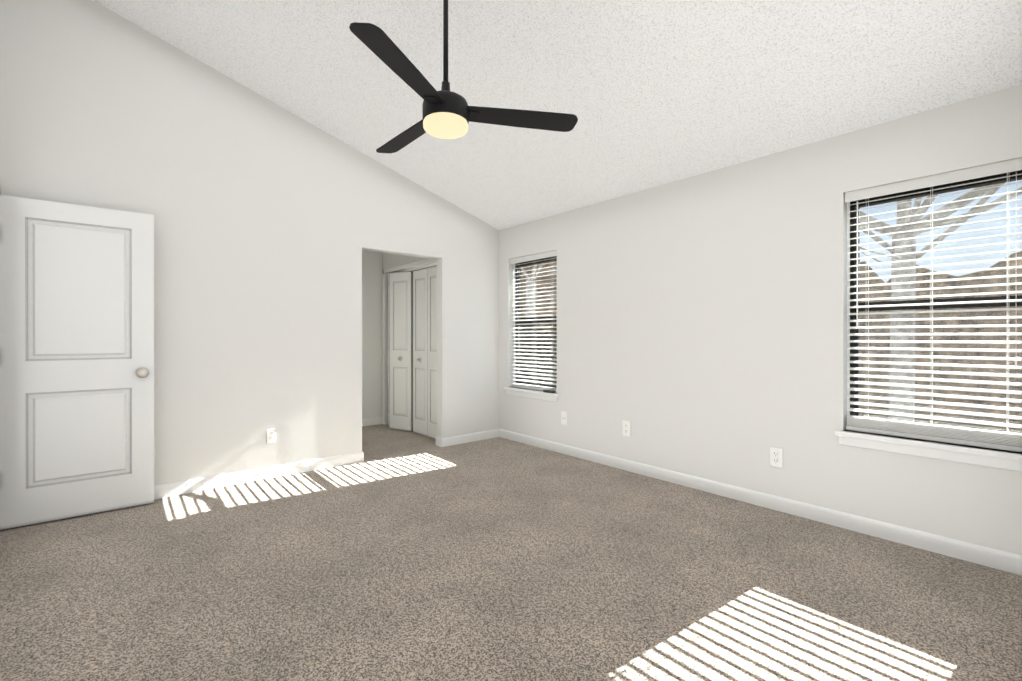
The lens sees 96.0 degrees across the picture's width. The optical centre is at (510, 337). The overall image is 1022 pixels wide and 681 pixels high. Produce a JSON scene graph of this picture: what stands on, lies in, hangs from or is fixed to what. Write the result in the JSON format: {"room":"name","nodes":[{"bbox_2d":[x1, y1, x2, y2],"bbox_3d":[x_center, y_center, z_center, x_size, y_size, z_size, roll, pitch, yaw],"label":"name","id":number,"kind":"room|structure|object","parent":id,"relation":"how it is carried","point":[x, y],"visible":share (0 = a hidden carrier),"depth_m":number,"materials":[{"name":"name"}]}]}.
{"room":"empty bedroom","nodes":[
{"label":"empty bedroom","id":0,"kind":"room"},
{"bbox_2d":[0,0,498,485],"bbox_3d":[-1.702,-0.677,4.193,4.320,3.714,0.115,0,0,-40],"label":"wall","id":1,"kind":"structure","parent":0,"point":[272,220],"depth_m":3.68,"materials":[{"name":"white paint"}]},
{"bbox_2d":[154,451,363,498],"bbox_3d":[-2.292,1.133,3.610,2.343,0.095,0.013,0,0,-40],"label":"baseboard","id":2,"kind":"structure","parent":1,"relation":"attached to","point":[201,484],"depth_m":3.76,"materials":[{"name":"white wood"}]},
{"bbox_2d":[267,428,275,442],"bbox_3d":[-2.008,0.825,3.853,0.070,0.115,0.009,0,0,-40],"label":"electrical outlet","id":3,"kind":"object","parent":1,"relation":"attached to","point":[271,435],"visible":1,"depth_m":3.85,"materials":[{"name":"white plastic"}]},
{"bbox_2d":[438,429,497,446],"bbox_3d":[-0.455,1.131,5.171,0.759,0.095,0.013,0,0,-40],"label":"baseboard","id":4,"kind":"structure","parent":1,"relation":"attached to","point":[471,437],"depth_m":5.14,"materials":[{"name":"white wood"}]},
{"bbox_2d":[362,250,436,423],"bbox_3d":[-1.365,-0.092,5.667,2.080,2.540,1.695,0,0,-40],"label":"wall","id":5,"kind":"structure","parent":0,"point":[374,264],"depth_m":6.16,"materials":[{"name":"white paint"}]},
{"bbox_2d":[362,417,382,426],"bbox_3d":[-2.091,1.130,5.944,0.929,0.095,0.015,0,0,-40],"label":"baseboard","id":6,"kind":"structure","parent":5,"relation":"attached to","point":[378,420],"depth_m":6.14,"materials":[{"name":"white wood"}]},
{"bbox_2d":[382,258,436,424],"bbox_3d":[-1.221,0.135,5.675,0.080,2.085,1.510,0,0,-40],"label":"trim","id":7,"kind":"structure","parent":5,"relation":"attached to","point":[410,265],"depth_m":6.17,"materials":[{"name":"white wood"}]},
{"bbox_2d":[387,266,436,438],"bbox_3d":[-1.248,0.178,5.632,0.153,1.975,1.417,0,0,-40],"label":"bifold closet door","id":8,"kind":"structure","parent":5,"relation":"in","point":[399,351],"depth_m":5.65,"materials":[{"name":"white wood"}]},
{"bbox_2d":[0,420,1021,680],"bbox_3d":[-1.263,1.222,2.567,5.760,0.080,6.835,0,0,-40],"label":"floor","id":9,"kind":"structure","parent":0,"point":[402,556],"depth_m":2.17,"materials":[{"name":"carpet"}]},
{"bbox_2d":[93,0,1021,229],"bbox_3d":[-0.135,-1.962,2.347,4.420,1.408,5.045,0,0,-40],"label":"ceiling","id":10,"kind":"structure","parent":0,"point":[651,93],"depth_m":2.87,"materials":[{"name":"white paint"}]},
{"bbox_2d":[349,0,577,152],"bbox_3d":[-0.419,-1.478,2.427,1.224,0.885,1.081,0,0,-40],"label":"ceiling fan","id":11,"kind":"object","parent":10,"relation":"hanging from","point":[447,113],"visible":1,"depth_m":2.27,"materials":[{"name":"black metal"}]},
{"bbox_2d":[499,84,1021,555],"bbox_3d":[1.418,-0.080,3.734,0.160,2.520,4.945,0,0,-40],"label":"wall","id":12,"kind":"structure","parent":0,"point":[701,325],"depth_m":3.28,"materials":[{"name":"white paint"}]},
{"bbox_2d":[504,387,558,401],"bbox_3d":[0.240,0.621,5.040,0.135,0.085,0.840,0,0,-40],"label":"window sill","id":13,"kind":"structure","parent":12,"relation":"attached to","point":[530,393],"depth_m":4.97,"materials":[{"name":"white wood"}]},
{"bbox_2d":[514,256,556,387],"bbox_3d":[0.309,-0.162,5.098,0.065,1.480,0.770,0,0,-40],"label":"window","id":14,"kind":"structure","parent":12,"relation":"in","point":[519,296],"depth_m":5.25,"materials":[{"name":"white plastic"}]},
{"bbox_2d":[510,250,556,392],"bbox_3d":[0.252,-0.163,5.050,0.067,1.475,0.762,0,0,-40],"label":"window blind","id":15,"kind":"object","parent":14,"relation":"attached to","point":[513,261],"visible":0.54,"depth_m":5.04,"materials":[{"name":"white plastic"}]},
{"bbox_2d":[561,411,566,424],"bbox_3d":[0.531,0.819,4.639,0.021,0.136,0.083,0,0,-40],"label":"electrical outlet","id":16,"kind":"object","parent":12,"relation":"attached to","point":[563,418],"visible":1,"depth_m":4.64,"materials":[{"name":"white plastic"}]},
{"bbox_2d":[623,420,629,436],"bbox_3d":[1.021,0.810,4.071,0.011,0.136,0.083,0,0,-40],"label":"electrical outlet","id":17,"kind":"object","parent":12,"relation":"attached to","point":[626,428],"visible":1,"depth_m":4.06,"materials":[{"name":"white plastic"}]},
{"bbox_2d":[498,429,1021,575],"bbox_3d":[1.242,1.133,3.809,0.013,0.095,4.285,0,0,-40],"label":"baseboard","id":18,"kind":"structure","parent":12,"relation":"attached to","point":[986,556],"depth_m":2.97,"materials":[{"name":"white wood"}]},
{"bbox_2d":[770,446,782,467],"bbox_3d":[1.811,0.821,3.141,0.011,0.136,0.083,0,0,-40],"label":"electrical outlet","id":19,"kind":"object","parent":12,"relation":"attached to","point":[776,456],"visible":1,"depth_m":3.13,"materials":[{"name":"white plastic"}]},
{"bbox_2d":[835,430,1021,471],"bbox_3d":[2.341,0.624,2.567,0.135,0.085,0.870,0,0,-40],"label":"window sill","id":20,"kind":"structure","parent":12,"relation":"attached to","point":[985,457],"depth_m":2.52,"materials":[{"name":"white wood"}]},
{"bbox_2d":[847,170,1021,432],"bbox_3d":[2.409,-0.158,2.624,0.065,1.480,0.800,0,0,-40],"label":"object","id":21,"kind":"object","parent":12,"relation":"in","point":[854,248],"depth_m":2.68,"materials":[{"name":"white plastic"}]},
{"bbox_2d":[845,158,1021,451],"bbox_3d":[2.353,-0.160,2.576,0.067,1.475,0.792,0,0,-40],"label":"window blind","id":22,"kind":"object","parent":21,"relation":"attached to","point":[1007,440],"visible":0.98,"depth_m":2.55,"materials":[{"name":"white plastic"}]},
{"bbox_3d":[-2.269,-0.669,0.536,1.600,3.707,5.045,0,0,-40],"label":"wall","id":23,"kind":"structure","parent":0,"visible":0},
{"bbox_2d":[0,195,153,529],"bbox_3d":[-2.809,0.153,2.999,0.766,2.032,0.123,0,0,-40],"label":"entry door","id":24,"kind":"structure","parent":23,"relation":"in","point":[76,360],"depth_m":2.99,"materials":[{"name":"white wood"}]},
{"label":"outside","id":25,"kind":"structure","parent":0,"visible":0},
{"bbox_2d":[859,406,1021,433],"bbox_3d":[26.711,4.246,28.258,69.540,0.200,120.000,0,0,-40],"label":"ground","id":26,"kind":"structure","parent":25,"point":[958,424],"depth_m":22.63,"materials":[{"name":"brown soil"}]},
{"bbox_2d":[521,263,543,322],"bbox_3d":[0.232,-3.658,23.797,9.046,15.623,11.763,0,0,-40],"label":"tree","id":27,"kind":"object","parent":26,"relation":"on","point":[530,291],"depth_m":23.21,"materials":[{"name":"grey plant"}]},
{"bbox_2d":[520,317,556,385],"bbox_3d":[0.975,1.678,15.241,8.610,5.527,2.317,0,0,18],"label":"hedge","id":28,"kind":"object","parent":26,"relation":"on","point":[546,345],"depth_m":14.47,"materials":[{"name":"plant"}]},
{"bbox_2d":[860,183,1021,421],"bbox_3d":[6.082,-2.259,6.941,10.202,12.872,13.070,0,0,-40],"label":"tree","id":29,"kind":"object","parent":26,"relation":"on","point":[910,264],"depth_m":6.54,"materials":[{"name":"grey plant"}]},
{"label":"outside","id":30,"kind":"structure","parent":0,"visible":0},
{"bbox_2d":[521,251,1021,420],"bbox_3d":[22.689,-6.205,31.387,8.400,20.693,130.000,0,0,-40],"label":"trees","id":31,"kind":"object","parent":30,"point":[999,272],"depth_m":24.38,"materials":[{"name":"plant"}]}
]}

